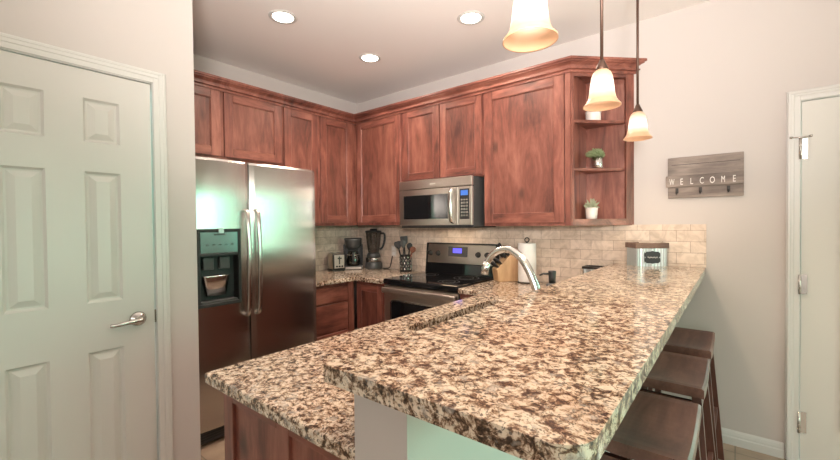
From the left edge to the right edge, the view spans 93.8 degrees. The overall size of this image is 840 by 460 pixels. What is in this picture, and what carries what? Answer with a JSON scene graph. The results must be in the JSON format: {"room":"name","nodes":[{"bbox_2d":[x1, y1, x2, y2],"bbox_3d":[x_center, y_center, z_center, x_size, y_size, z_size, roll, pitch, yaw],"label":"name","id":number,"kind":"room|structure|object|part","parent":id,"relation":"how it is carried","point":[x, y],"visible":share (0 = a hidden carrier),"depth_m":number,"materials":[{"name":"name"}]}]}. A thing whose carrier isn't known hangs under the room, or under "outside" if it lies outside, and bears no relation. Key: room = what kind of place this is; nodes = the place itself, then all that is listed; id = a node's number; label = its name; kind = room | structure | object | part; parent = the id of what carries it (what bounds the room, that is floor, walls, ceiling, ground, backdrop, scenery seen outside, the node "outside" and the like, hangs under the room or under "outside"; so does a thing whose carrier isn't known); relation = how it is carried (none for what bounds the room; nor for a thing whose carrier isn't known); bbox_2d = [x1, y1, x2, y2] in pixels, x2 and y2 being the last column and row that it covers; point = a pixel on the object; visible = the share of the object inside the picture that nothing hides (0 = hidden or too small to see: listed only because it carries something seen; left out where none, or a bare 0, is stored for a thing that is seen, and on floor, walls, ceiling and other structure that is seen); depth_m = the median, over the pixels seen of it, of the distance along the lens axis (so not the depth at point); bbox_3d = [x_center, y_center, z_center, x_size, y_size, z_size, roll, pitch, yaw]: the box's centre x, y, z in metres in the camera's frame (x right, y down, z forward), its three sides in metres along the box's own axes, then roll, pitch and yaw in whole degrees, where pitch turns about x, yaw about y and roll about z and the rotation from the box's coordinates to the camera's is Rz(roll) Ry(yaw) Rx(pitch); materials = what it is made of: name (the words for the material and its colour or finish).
{"room":"kitchen","nodes":[
{"label":"kitchen","id":0,"kind":"room"},
{"bbox_2d":[0,0,200,459],"bbox_3d":[-3.012,0.020,0.653,1.246,2.752,4.445,0,1,39],"label":"wall","id":1,"kind":"structure","parent":0,"point":[152,35],"depth_m":1.92,"materials":[{"name":"paint"}]},
{"bbox_2d":[0,50,156,459],"bbox_3d":[-1.433,0.340,1.611,0.097,2.028,0.616,0,1,39],"label":"door","id":2,"kind":"structure","parent":1,"relation":"in","point":[78,313],"depth_m":1.63,"materials":[{"name":"white paint"}]},
{"bbox_3d":[-1.534,-0.461,1.512,0.012,0.184,0.125,0,1,39],"label":"panel","id":3,"kind":"part","parent":2,"relation":"part of","materials":[{"name":"white paint"}]},
{"bbox_3d":[-1.529,0.036,1.520,0.012,0.560,0.125,0,1,39],"label":"panel","id":4,"kind":"part","parent":2,"relation":"part of","materials":[{"name":"white paint"}]},
{"bbox_3d":[-1.521,0.839,1.533,0.012,0.627,0.125,0,1,39],"label":"panel","id":5,"kind":"part","parent":2,"relation":"part of","materials":[{"name":"white paint"}]},
{"bbox_3d":[-1.380,-0.466,1.703,0.012,0.184,0.125,0,1,39],"label":"panel","id":6,"kind":"part","parent":2,"relation":"part of","materials":[{"name":"white paint"}]},
{"bbox_3d":[-1.376,0.032,1.711,0.012,0.560,0.125,0,1,39],"label":"panel","id":7,"kind":"part","parent":2,"relation":"part of","materials":[{"name":"white paint"}]},
{"bbox_3d":[-1.368,0.835,1.724,0.012,0.627,0.125,0,1,39],"label":"panel","id":8,"kind":"part","parent":2,"relation":"part of","materials":[{"name":"white paint"}]},
{"bbox_3d":[-1.292,0.410,1.733,0.028,0.027,0.119,0,1,39],"label":"lever","id":9,"kind":"part","parent":2,"relation":"part of","materials":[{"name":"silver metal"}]},
{"bbox_3d":[-1.275,0.406,1.788,0.050,0.066,0.066,0,1,39],"label":"handle","id":10,"kind":"part","parent":2,"relation":"part of","materials":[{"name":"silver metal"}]},
{"bbox_2d":[0,32,172,459],"bbox_3d":[-1.475,0.314,1.641,0.114,2.103,0.734,0,1,39],"label":"trim","id":11,"kind":"structure","parent":1,"relation":"attached to","point":[9,43],"depth_m":1.86,"materials":[{"name":"white paint"}]},
{"bbox_2d":[193,54,357,329],"bbox_3d":[-1.494,-0.042,3.632,0.120,2.752,2.352,0,1,39],"label":"wall","id":12,"kind":"structure","parent":0,"point":[203,64],"depth_m":3.69,"materials":[{"name":"paint"}]},
{"bbox_2d":[194,85,281,165],"bbox_3d":[-1.644,-0.816,3.087,0.327,0.550,1.062,0,1,39],"label":"upper cabinet","id":13,"kind":"object","parent":12,"relation":"attached to","point":[228,126],"visible":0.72,"depth_m":3.09,"materials":[{"name":"brown wood"}]},
{"bbox_3d":[-1.683,-0.806,2.794,0.013,0.364,0.371,0,1,39],"label":"door panel","id":14,"kind":"part","parent":13,"relation":"part of","materials":[{"name":"brown wood"}]},
{"bbox_3d":[-1.682,-0.806,2.793,0.019,0.500,0.507,0,1,39],"label":"door","id":15,"kind":"part","parent":13,"relation":"part of","materials":[{"name":"brown wood"}]},
{"bbox_3d":[-1.352,-0.815,3.204,0.019,0.500,0.486,0,1,39],"label":"door","id":16,"kind":"part","parent":13,"relation":"part of","materials":[{"name":"brown wood"}]},
{"bbox_3d":[-1.353,-0.815,3.204,0.013,0.364,0.350,0,1,39],"label":"door panel","id":17,"kind":"part","parent":13,"relation":"part of","materials":[{"name":"brown wood"}]},
{"bbox_2d":[281,106,356,225],"bbox_3d":[-0.948,-0.577,3.953,0.327,1.068,1.148,0,1,39],"label":"upper cabinet","id":18,"kind":"object","parent":12,"relation":"attached to","point":[324,146],"visible":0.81,"depth_m":3.75,"materials":[{"name":"brown wood"}]},
{"bbox_3d":[-1.070,-0.568,3.555,0.019,1.010,0.350,0,1,39],"label":"door","id":19,"kind":"part","parent":18,"relation":"part of","materials":[{"name":"brown wood"}]},
{"bbox_3d":[-1.071,-0.568,3.556,0.013,0.874,0.214,0,1,39],"label":"door panel","id":20,"kind":"part","parent":18,"relation":"part of","materials":[{"name":"brown wood"}]},
{"bbox_3d":[-0.820,-0.576,3.867,0.019,1.010,0.387,0,1,39],"label":"door","id":21,"kind":"part","parent":18,"relation":"part of","materials":[{"name":"brown wood"}]},
{"bbox_3d":[-0.820,-0.576,3.868,0.013,0.874,0.251,0,1,39],"label":"door panel","id":22,"kind":"part","parent":18,"relation":"part of","materials":[{"name":"brown wood"}]},
{"bbox_2d":[315,226,357,270],"bbox_3d":[-1.075,0.193,4.051,0.010,0.452,1.162,0,1,39],"label":"backsplash","id":23,"kind":"structure","parent":12,"relation":"attached to","point":[327,239],"depth_m":4.17,"materials":[{"name":"tile"}]},
{"bbox_2d":[192,0,710,103],"bbox_3d":[-0.483,-1.421,0.016,6.580,0.100,7.272,0,1,39],"label":"ceiling","id":24,"kind":"structure","parent":0,"point":[417,42],"depth_m":2.86,"materials":[{"name":"paint"}]},
{"bbox_2d":[268,9,297,23],"bbox_3d":[-0.905,-1.404,2.597,0.184,0.006,0.184,0,1,39],"label":"recessed light","id":25,"kind":"object","parent":24,"relation":"in","point":[279,16],"visible":1,"depth_m":2.59,"materials":[{"name":"white paint"}]},
{"bbox_2d":[359,53,380,62],"bbox_3d":[-0.413,-1.419,3.250,0.184,0.006,0.184,0,1,39],"label":"recessed light","id":26,"kind":"object","parent":24,"relation":"in","point":[367,57],"visible":1,"depth_m":3.24,"materials":[{"name":"white paint"}]},
{"bbox_2d":[457,11,484,24],"bbox_3d":[0.341,-1.416,2.632,0.184,0.006,0.184,0,1,39],"label":"recessed light","id":27,"kind":"object","parent":24,"relation":"in","point":[468,17],"visible":1,"depth_m":2.62,"materials":[{"name":"white paint"}]},
{"bbox_2d":[502,0,558,52],"bbox_3d":[0.276,-0.937,0.995,0.138,0.912,0.138,0,1,39],"label":"pendant lamp","id":28,"kind":"object","parent":24,"relation":"hanging from","point":[531,29],"visible":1,"depth_m":0.99,"materials":[{"name":"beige glass"}]},
{"bbox_2d":[583,0,621,111],"bbox_3d":[0.708,-0.944,1.532,0.138,0.923,0.138,0,1,39],"label":"pendant lamp","id":29,"kind":"object","parent":24,"relation":"hanging from","point":[602,95],"visible":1,"depth_m":1.52,"materials":[{"name":"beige glass"}]},
{"bbox_3d":[0.707,-1.024,1.531,0.013,0.723,0.013,0,1,39],"label":"rod","id":30,"kind":"part","parent":29,"relation":"part of","materials":[{"name":"brown metal"}]},
{"bbox_3d":[0.712,-0.554,1.538,0.138,0.142,0.138,0,1,39],"label":"lamp shade","id":31,"kind":"part","parent":29,"relation":"part of","materials":[{"name":"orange glass"}]},
{"bbox_2d":[623,0,652,141],"bbox_3d":[1.159,-0.953,2.094,0.138,0.932,0.138,0,1,39],"label":"pendant lamp","id":32,"kind":"object","parent":24,"relation":"hanging from","point":[637,127],"visible":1,"depth_m":2.09,"materials":[{"name":"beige glass"}]},
{"bbox_3d":[1.158,-1.033,2.092,0.013,0.732,0.013,0,1,39],"label":"rod","id":33,"kind":"part","parent":32,"relation":"part of","materials":[{"name":"brown metal"}]},
{"bbox_3d":[1.163,-0.558,2.100,0.138,0.142,0.138,0,1,39],"label":"lamp shade","id":34,"kind":"part","parent":32,"relation":"part of","materials":[{"name":"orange glass"}]},
{"bbox_2d":[354,394,609,459],"bbox_3d":[0.721,0.820,1.752,0.141,1.045,2.539,0,1,39],"label":"wall","id":35,"kind":"structure","parent":0,"point":[382,432],"depth_m":0.77,"materials":[{"name":"paint"}]},
{"bbox_2d":[323,263,705,459],"bbox_3d":[0.799,0.279,1.657,0.534,0.037,2.548,0,1,39],"label":"countertop","id":36,"kind":"structure","parent":35,"relation":"on","point":[551,372],"depth_m":0.82,"materials":[{"name":"stone"}]},
{"bbox_2d":[625,242,668,265],"bbox_3d":[1.531,0.161,2.657,0.210,0.154,0.161,0,1,4],"label":"canister","id":37,"kind":"object","parent":36,"relation":"on","point":[638,254],"visible":0.99,"depth_m":2.58,"materials":[{"name":"silver metal"}]},
{"bbox_3d":[1.526,0.180,2.580,0.098,0.084,0.004,0,1,4],"label":"label plate","id":38,"kind":"part","parent":37,"relation":"part of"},
{"bbox_2d":[201,436,799,459],"bbox_3d":[-0.456,1.431,0.061,6.580,0.100,7.272,0,1,39],"label":"floor","id":39,"kind":"structure","parent":0,"point":[215,449],"depth_m":2.35,"materials":[{"name":"tile"}]},
{"bbox_2d":[195,156,316,444],"bbox_3d":[-1.372,0.434,2.942,0.857,1.780,0.917,0,1,39],"label":"refrigerator","id":40,"kind":"object","parent":39,"relation":"on","point":[256,257],"visible":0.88,"depth_m":2.63,"materials":[{"name":"grey metal"}]},
{"bbox_2d":[202,274,229,296],"bbox_3d":[-1.297,0.352,2.506,0.037,0.126,0.174,0,1,39],"label":"cup","id":41,"kind":"object","parent":40,"relation":"on","point":[213,285],"depth_m":2.49,"materials":[{"name":"metal"}]},
{"bbox_3d":[-1.272,0.078,2.485,0.024,0.133,0.232,0,1,39],"label":"control panel","id":42,"kind":"part","parent":40,"relation":"part of","materials":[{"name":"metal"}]},
{"bbox_3d":[-1.279,0.397,2.521,0.070,1.695,0.377,0,1,39],"label":"freezer door","id":43,"kind":"part","parent":40,"relation":"part of","materials":[{"name":"metal"}]},
{"bbox_3d":[-1.141,0.217,2.605,0.075,0.722,0.030,0,1,39],"label":"handle","id":44,"kind":"part","parent":40,"relation":"part of","materials":[{"name":"metal"}]},
{"bbox_3d":[-1.095,0.216,2.664,0.075,0.722,0.030,0,1,39],"label":"handle","id":45,"kind":"part","parent":40,"relation":"part of","materials":[{"name":"metal"}]},
{"bbox_3d":[-0.989,0.389,2.881,0.070,1.695,0.532,0,1,39],"label":"door","id":46,"kind":"part","parent":40,"relation":"part of","materials":[{"name":"metal"}]},
{"bbox_2d":[224,394,341,459],"bbox_3d":[0.201,0.914,1.772,0.686,0.867,1.810,0,1,39],"label":"base cabinet","id":47,"kind":"object","parent":39,"relation":"on","point":[249,435],"visible":0.02,"depth_m":1.16,"materials":[{"name":"brown wood"}]},
{"bbox_2d":[205,280,548,459],"bbox_3d":[0.285,0.455,2.095,0.968,0.037,2.517,0,1,39],"label":"countertop","id":48,"kind":"structure","parent":47,"relation":"on","point":[288,387],"depth_m":1.23,"materials":[{"name":"stone"}]},
{"bbox_2d":[492,254,517,281],"bbox_3d":[0.696,0.305,3.215,0.184,0.220,0.110,-1,1,-11],"label":"knife block","id":49,"kind":"object","parent":48,"relation":"on","point":[507,271],"visible":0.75,"depth_m":3.17,"materials":[{"name":"brown wood"}]},
{"bbox_2d":[481,246,540,290],"bbox_3d":[0.470,0.256,1.917,0.347,0.363,0.138,0,1,39],"label":"faucet","id":50,"kind":"object","parent":48,"relation":"on","point":[517,254],"visible":0.66,"depth_m":1.86,"materials":[{"name":"metal"}]},
{"bbox_2d":[517,237,529,283],"bbox_3d":[0.845,0.236,3.105,0.150,0.359,0.150,0,1,39],"label":"paper towel holder","id":51,"kind":"object","parent":48,"relation":"on","point":[526,237],"visible":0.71,"depth_m":3.07,"materials":[{"name":"metal"}]},
{"bbox_2d":[518,243,535,281],"bbox_3d":[0.846,0.253,3.105,0.140,0.302,0.140,0,1,39],"label":"paper towel roll","id":52,"kind":"object","parent":51,"relation":"on","point":[528,250],"visible":0.74,"depth_m":3.05,"materials":[{"name":"white paper"}]},
{"bbox_2d":[539,270,555,285],"bbox_3d":[0.638,0.318,1.929,0.084,0.236,0.070,0,1,39],"label":"soap dispenser","id":53,"kind":"object","parent":48,"relation":"on","point":[551,274],"visible":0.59,"depth_m":1.91,"materials":[{"name":"grey plastic"}]},
{"bbox_2d":[582,265,603,273],"bbox_3d":[1.268,0.338,2.813,0.175,0.156,0.130,0,1,39],"label":"crate","id":54,"kind":"object","parent":48,"relation":"on","point":[586,268],"visible":0.27,"depth_m":2.81,"materials":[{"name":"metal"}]},
{"bbox_2d":[316,281,353,340],"bbox_3d":[-1.009,0.897,3.601,0.656,0.867,0.507,0,1,39],"label":"base cabinet","id":55,"kind":"object","parent":39,"relation":"on","point":[334,302],"visible":0.34,"depth_m":3.41,"materials":[{"name":"brown wood"}]},
{"bbox_3d":[-0.780,0.761,3.376,0.018,0.238,0.413,0,1,39],"label":"drawer","id":56,"kind":"part","parent":55,"relation":"part of","materials":[{"name":"brown wood"}]},
{"bbox_3d":[-0.782,0.558,3.373,0.018,0.137,0.413,0,1,39],"label":"drawer","id":57,"kind":"part","parent":55,"relation":"part of","materials":[{"name":"brown wood"}]},
{"bbox_3d":[-0.778,1.048,3.380,0.018,0.307,0.413,0,1,39],"label":"drawer","id":58,"kind":"part","parent":55,"relation":"part of","materials":[{"name":"brown wood"}]},
{"bbox_2d":[357,281,384,328],"bbox_3d":[-0.246,0.888,3.732,0.362,0.867,0.642,0,1,39],"label":"base cabinet","id":59,"kind":"object","parent":39,"relation":"on","point":[370,298],"visible":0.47,"depth_m":3.49,"materials":[{"name":"brown wood"}]},
{"bbox_3d":[-0.444,0.841,3.492,0.202,0.596,0.013,0,1,39],"label":"door panel","id":60,"kind":"part","parent":59,"relation":"part of","materials":[{"name":"brown wood"}]},
{"bbox_2d":[316,266,424,286],"bbox_3d":[-0.671,0.439,3.729,1.023,0.037,1.166,0,1,39],"label":"countertop","id":61,"kind":"structure","parent":59,"relation":"on","point":[323,277],"depth_m":3.63,"materials":[{"name":"stone"}]},
{"bbox_2d":[327,252,345,271],"bbox_3d":[-0.861,0.326,4.057,0.140,0.181,0.210,-1,1,-31],"label":"toaster","id":62,"kind":"object","parent":61,"relation":"on","point":[335,261],"visible":1,"depth_m":3.99,"materials":[{"name":"metal"}]},
{"bbox_3d":[-0.817,0.320,3.983,0.104,0.135,0.005,-1,1,-31],"label":"control plate","id":63,"kind":"part","parent":62,"relation":"part of","materials":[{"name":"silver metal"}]},
{"bbox_2d":[343,238,362,269],"bbox_3d":[-0.711,0.249,4.183,0.204,0.328,0.244,-1,1,-9],"label":"coffee maker","id":64,"kind":"object","parent":61,"relation":"on","point":[353,247],"visible":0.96,"depth_m":4.12,"materials":[{"name":"grey plastic"}]},
{"bbox_3d":[-0.725,0.269,4.269,0.180,0.214,0.070,-1,1,-9],"label":"water tank","id":65,"kind":"part","parent":64,"relation":"part of","materials":[{"name":"black plastic"}]},
{"bbox_3d":[-0.695,0.397,4.093,0.170,0.024,0.004,-1,1,-9],"label":"trim","id":66,"kind":"part","parent":64,"relation":"part of","materials":[{"name":"silver metal"}]},
{"bbox_3d":[-0.623,0.267,4.230,0.016,0.230,0.020,-1,1,-9],"label":"post","id":67,"kind":"part","parent":64,"relation":"part of","materials":[{"name":"black plastic"}]},
{"bbox_2d":[365,229,385,268],"bbox_3d":[-0.494,0.198,4.207,0.193,0.426,0.186,-1,1,-43],"label":"blender","id":68,"kind":"object","parent":61,"relation":"on","point":[373,259],"visible":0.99,"depth_m":4.14,"materials":[{"name":"grey plastic"}]},
{"bbox_3d":[-0.499,0.006,4.201,0.176,0.042,0.176,-1,1,-1],"label":"lid","id":69,"kind":"part","parent":68,"relation":"part of","materials":[{"name":"black plastic"}]},
{"bbox_2d":[379,232,385,249],"bbox_3d":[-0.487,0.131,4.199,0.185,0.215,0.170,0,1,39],"label":"handle","id":70,"kind":"object","parent":68,"relation":"on","point":[383,233],"depth_m":4.20,"materials":[{"name":"black plastic"}]},
{"bbox_2d":[399,254,411,271],"bbox_3d":[-0.141,0.330,3.913,0.128,0.165,0.128,0,1,39],"label":"utensil holder","id":71,"kind":"object","parent":61,"relation":"on","point":[405,262],"visible":0.98,"depth_m":3.86,"materials":[{"name":"metal"}]},
{"bbox_2d":[394,241,400,254],"bbox_3d":[-0.208,0.254,3.930,0.103,0.291,0.018,0,1,13],"label":"ladle","id":72,"kind":"object","parent":71,"relation":"in","point":[397,245],"visible":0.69,"depth_m":3.93,"materials":[{"name":"black plastic"}]},
{"bbox_2d":[400,240,405,254],"bbox_3d":[-0.167,0.249,3.890,0.058,0.301,0.018,-1,1,-14],"label":"serving spoon","id":73,"kind":"object","parent":71,"relation":"in","point":[402,243],"visible":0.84,"depth_m":3.88,"materials":[{"name":"grey plastic"}]},
{"bbox_2d":[400,236,407,254],"bbox_3d":[-0.156,0.229,3.960,0.074,0.338,0.048,0,1,39],"label":"turner","id":74,"kind":"object","parent":71,"relation":"in","point":[405,238],"visible":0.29,"depth_m":3.96,"materials":[{"name":"black plastic"}]},
{"bbox_2d":[407,243,411,254],"bbox_3d":[-0.103,0.263,3.915,0.058,0.271,0.014,-1,1,-13],"label":"serving spoon","id":75,"kind":"object","parent":71,"relation":"in","point":[409,245],"visible":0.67,"depth_m":3.91,"materials":[{"name":"black plastic"}]},
{"bbox_2d":[410,246,415,258],"bbox_3d":[-0.092,0.281,3.872,0.101,0.239,0.022,0,1,20],"label":"wooden spoon","id":76,"kind":"object","parent":71,"relation":"in","point":[412,249],"visible":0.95,"depth_m":3.86,"materials":[{"name":"brown wood"}]},
{"bbox_2d":[381,242,498,320],"bbox_3d":[0.179,0.695,3.353,0.758,1.136,0.689,0,1,39],"label":"range","id":77,"kind":"object","parent":39,"relation":"on","point":[450,267],"visible":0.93,"depth_m":3.31,"materials":[{"name":"grey metal"}]},
{"bbox_3d":[-0.010,0.781,3.118,0.612,0.399,0.008,0,1,39],"label":"window trim","id":78,"kind":"part","parent":77,"relation":"part of","materials":[{"name":"glass"}]},
{"bbox_3d":[-0.025,0.505,3.098,0.746,0.048,0.044,0,1,39],"label":"handle","id":79,"kind":"part","parent":77,"relation":"part of","materials":[{"name":"metal"}]},
{"bbox_3d":[0.000,0.781,3.131,0.754,0.630,0.032,0,1,39],"label":"oven door","id":80,"kind":"part","parent":77,"relation":"part of","materials":[{"name":"metal"}]},
{"bbox_2d":[383,272,493,292],"bbox_3d":[0.159,0.431,3.327,0.758,0.050,0.574,0,1,39],"label":"cooktop","id":81,"kind":"object","parent":77,"relation":"in","point":[431,282],"depth_m":3.22,"materials":[{"name":"glass"}]},
{"bbox_2d":[453,248,461,252],"bbox_3d":[0.339,0.189,3.572,0.095,0.042,0.008,0,1,39],"label":"clock","id":82,"kind":"object","parent":77,"relation":"on","point":[455,250],"depth_m":3.57,"materials":[{"name":"blue"}]},
{"bbox_3d":[0.345,0.356,3.558,0.738,0.093,0.016,0,1,39],"label":"panel","id":83,"kind":"part","parent":77,"relation":"part of","materials":[{"name":"black glass"}]},
{"bbox_3d":[0.360,0.219,3.562,0.716,0.173,0.028,0,1,39],"label":"control panel","id":84,"kind":"part","parent":77,"relation":"part of","materials":[{"name":"metal"}]},
{"bbox_2d":[460,294,473,299],"bbox_3d":[0.869,0.891,2.825,0.964,0.867,0.660,0,1,39],"label":"base cabinet","id":85,"kind":"object","parent":39,"relation":"on","point":[462,296],"visible":0.12,"depth_m":2.85,"materials":[{"name":"brown wood"}]},
{"bbox_2d":[600,390,700,459],"bbox_3d":[0.740,0.982,1.295,0.366,0.741,0.532,0,1,39],"label":"bar stool","id":86,"kind":"object","parent":39,"relation":"on","point":[654,426],"visible":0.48,"depth_m":1.24,"materials":[{"name":"brown wood"}]},
{"bbox_3d":[0.980,0.999,1.370,0.143,0.700,0.044,-1,1,-18],"label":"leg","id":87,"kind":"part","parent":86,"relation":"part of","materials":[{"name":"brown wood"}]},
{"bbox_2d":[621,351,715,459],"bbox_3d":[1.106,0.972,1.751,0.366,0.741,0.532,0,1,39],"label":"bar stool","id":88,"kind":"object","parent":39,"relation":"on","point":[687,375],"visible":0.52,"depth_m":1.70,"materials":[{"name":"brown wood"}]},
{"bbox_3d":[1.103,0.633,1.746,0.280,0.064,0.430,0,1,39],"label":"seat","id":89,"kind":"part","parent":88,"relation":"part of","materials":[{"name":"brown wood"}]},
{"bbox_3d":[1.085,0.996,1.501,0.044,0.700,0.143,0,1,6],"label":"leg","id":90,"kind":"part","parent":88,"relation":"part of","materials":[{"name":"brown wood"}]},
{"bbox_3d":[1.347,0.989,1.826,0.143,0.700,0.044,-1,1,-18],"label":"leg","id":91,"kind":"part","parent":88,"relation":"part of","materials":[{"name":"brown wood"}]},
{"bbox_2d":[648,327,723,459],"bbox_3d":[1.457,0.962,2.188,0.366,0.741,0.532,0,1,39],"label":"bar stool","id":92,"kind":"object","parent":39,"relation":"on","point":[699,343],"visible":0.5,"depth_m":2.18,"materials":[{"name":"brown wood"}]},
{"bbox_3d":[1.454,0.623,2.182,0.280,0.064,0.430,0,1,39],"label":"seat","id":93,"kind":"part","parent":92,"relation":"part of","materials":[{"name":"brown wood"}]},
{"bbox_3d":[1.436,0.986,1.937,0.044,0.700,0.143,0,1,6],"label":"leg","id":94,"kind":"part","parent":92,"relation":"part of","materials":[{"name":"brown wood"}]},
{"bbox_3d":[1.697,0.979,2.263,0.143,0.700,0.044,-1,1,-18],"label":"leg","id":95,"kind":"part","parent":92,"relation":"part of","materials":[{"name":"brown wood"}]},
{"bbox_2d":[585,207,597,218],"bbox_3d":[1.220,-0.119,2.795,0.084,0.080,0.084,0,1,39],"label":"pot","id":96,"kind":"object","parent":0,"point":[591,212],"depth_m":2.76,"materials":[{"name":"white ceramic"}]},
{"bbox_2d":[592,157,602,167],"bbox_3d":[1.250,-0.471,2.763,0.072,0.078,0.072,0,1,39],"label":"pot","id":97,"kind":"object","parent":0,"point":[597,162],"depth_m":2.73,"materials":[{"name":"metal"}]},
{"bbox_2d":[357,0,839,457],"bbox_3d":[1.611,-0.057,2.723,6.100,2.752,0.120,0,1,39],"label":"wall","id":98,"kind":"structure","parent":0,"point":[716,77],"depth_m":2.40,"materials":[{"name":"paint"}]},
{"bbox_2d":[356,113,403,224],"bbox_3d":[-0.315,-0.583,3.971,0.639,1.068,0.327,0,1,39],"label":"upper cabinet","id":99,"kind":"object","parent":98,"relation":"attached to","point":[379,142],"visible":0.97,"depth_m":3.83,"materials":[{"name":"brown wood"}]},
{"bbox_3d":[-0.409,-0.579,3.850,0.463,0.874,0.013,0,1,39],"label":"door panel","id":100,"kind":"part","parent":99,"relation":"part of","materials":[{"name":"brown wood"}]},
{"bbox_2d":[391,246,395,256],"bbox_3d":[-0.277,0.222,4.151,0.070,0.115,0.008,0,1,39],"label":"wall outlet","id":101,"kind":"object","parent":98,"relation":"attached to","point":[393,248],"visible":0.94,"depth_m":4.15,"materials":[{"name":"white plastic"}]},
{"bbox_2d":[194,55,646,124],"bbox_3d":[-0.197,-1.117,3.325,3.432,0.089,1.511,-1,1,-2],"label":"crown molding","id":102,"kind":"structure","parent":98,"relation":"attached to","point":[572,63],"depth_m":3.07,"materials":[{"name":"brown wood"}]},
{"bbox_2d":[403,93,483,181],"bbox_3d":[0.266,-0.776,3.500,0.850,0.678,0.327,0,1,39],"label":"upper cabinet","id":103,"kind":"object","parent":98,"relation":"attached to","point":[444,140],"visible":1,"depth_m":3.33,"materials":[{"name":"brown wood"}]},
{"bbox_3d":[0.009,-0.767,3.511,0.284,0.509,0.013,0,1,39],"label":"door panel","id":104,"kind":"part","parent":103,"relation":"part of","materials":[{"name":"brown wood"}]},
{"bbox_3d":[0.008,-0.767,3.510,0.408,0.633,0.019,0,1,39],"label":"door","id":105,"kind":"part","parent":103,"relation":"part of","materials":[{"name":"brown wood"}]},
{"bbox_2d":[399,175,495,227],"bbox_3d":[0.220,-0.226,3.436,0.757,0.410,0.480,0,1,39],"label":"microwave","id":106,"kind":"object","parent":103,"relation":"attached to","point":[450,202],"visible":0.98,"depth_m":3.23,"materials":[{"name":"grey metal"}]},
{"bbox_3d":[0.067,-0.194,3.351,0.625,0.308,0.030,0,1,39],"label":"door","id":107,"kind":"part","parent":106,"relation":"part of","materials":[{"name":"metal"}]},
{"bbox_3d":[0.115,-0.390,3.306,0.757,0.076,0.032,0,1,39],"label":"vent panel","id":108,"kind":"part","parent":106,"relation":"part of","materials":[{"name":"metal"}]},
{"bbox_3d":[0.251,-0.195,3.146,0.038,0.294,0.066,0,1,39],"label":"handle","id":109,"kind":"part","parent":106,"relation":"part of","materials":[{"name":"metal"}]},
{"bbox_3d":[0.363,-0.193,3.113,0.129,0.308,0.030,0,1,39],"label":"control panel","id":110,"kind":"part","parent":106,"relation":"part of","materials":[{"name":"metal"}]},
{"bbox_3d":[0.334,-0.766,3.249,0.280,0.509,0.013,0,1,39],"label":"door panel","id":111,"kind":"part","parent":103,"relation":"part of","materials":[{"name":"brown wood"}]},
{"bbox_3d":[0.334,-0.766,3.248,0.404,0.633,0.019,0,1,39],"label":"door","id":112,"kind":"part","parent":103,"relation":"part of","materials":[{"name":"brown wood"}]},
{"bbox_2d":[484,72,570,225],"bbox_3d":[0.865,-0.573,3.024,0.678,1.081,0.327,0,1,39],"label":"upper cabinet","id":113,"kind":"object","parent":98,"relation":"attached to","point":[527,126],"visible":0.94,"depth_m":2.88,"materials":[{"name":"brown wood"}]},
{"bbox_3d":[0.757,-0.566,2.914,0.479,0.885,0.013,0,1,39],"label":"door panel","id":114,"kind":"part","parent":113,"relation":"part of","materials":[{"name":"brown wood"}]},
{"bbox_2d":[358,224,705,282],"bbox_3d":[0.549,0.186,3.498,3.235,0.452,0.010,0,1,39],"label":"backsplash","id":115,"kind":"structure","parent":98,"relation":"attached to","point":[564,250],"depth_m":3.05,"materials":[{"name":"tile"}]},
{"bbox_2d":[570,72,633,225],"bbox_3d":[1.256,-0.572,2.712,0.336,1.081,0.324,0,1,39],"label":"corner shelf","id":116,"kind":"object","parent":98,"relation":"attached to","point":[612,185],"visible":0.71,"depth_m":2.78,"materials":[{"name":"brown wood"}]},
{"bbox_3d":[1.138,-0.573,2.809,0.012,1.080,0.319,0,1,39],"label":"panel","id":117,"kind":"part","parent":116,"relation":"part of","materials":[{"name":"brown wood"}]},
{"bbox_2d":[583,198,599,218],"bbox_3d":[1.221,-0.153,2.796,0.104,0.147,0.105,0,1,39],"label":"succulent","id":118,"kind":"object","parent":116,"relation":"on","point":[591,209],"visible":1,"depth_m":2.77,"materials":[{"name":"grey plant"}]},
{"bbox_2d":[585,111,600,119],"bbox_3d":[1.219,-0.799,2.768,0.104,0.072,0.104,0,1,39],"label":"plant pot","id":119,"kind":"object","parent":116,"relation":"on","point":[588,115],"visible":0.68,"depth_m":2.73,"materials":[{"name":"white ceramic"}]},
{"bbox_2d":[586,148,604,167],"bbox_3d":[1.228,-0.503,2.761,0.142,0.143,0.125,-1,1,-4],"label":"succulent","id":120,"kind":"object","parent":116,"relation":"on","point":[597,155],"visible":0.98,"depth_m":2.73,"materials":[{"name":"green plant"}]},
{"bbox_3d":[1.356,-0.575,2.831,0.302,1.080,0.012,0,1,39],"label":"panel","id":121,"kind":"part","parent":116,"relation":"part of","materials":[{"name":"brown wood"}]},
{"bbox_2d":[666,151,743,198],"bbox_3d":[1.779,-0.339,2.470,0.396,0.264,0.051,0,1,39],"label":"welcome sign","id":122,"kind":"object","parent":98,"relation":"attached to","point":[713,175],"visible":1,"depth_m":2.46,"materials":[{"name":"brown wood"}]},
{"bbox_2d":[721,427,783,458],"bbox_3d":[1.837,1.277,2.486,0.682,0.088,0.014,0,1,39],"label":"baseboard","id":123,"kind":"structure","parent":98,"relation":"attached to","point":[739,439],"depth_m":2.35,"materials":[{"name":"white paint"}]},
{"bbox_2d":[785,84,839,459],"bbox_3d":[2.531,0.269,1.966,1.039,2.106,0.120,0,1,39],"label":"trim","id":124,"kind":"structure","parent":98,"relation":"attached to","point":[794,99],"depth_m":2.23,"materials":[{"name":"white paint"}]},
{"bbox_2d":[789,96,839,459],"bbox_3d":[2.474,0.296,1.937,0.963,2.030,0.128,0,1,39],"label":"door","id":125,"kind":"structure","parent":98,"relation":"in","point":[818,416],"depth_m":2.18,"materials":[{"name":"beige paint"}]}
]}

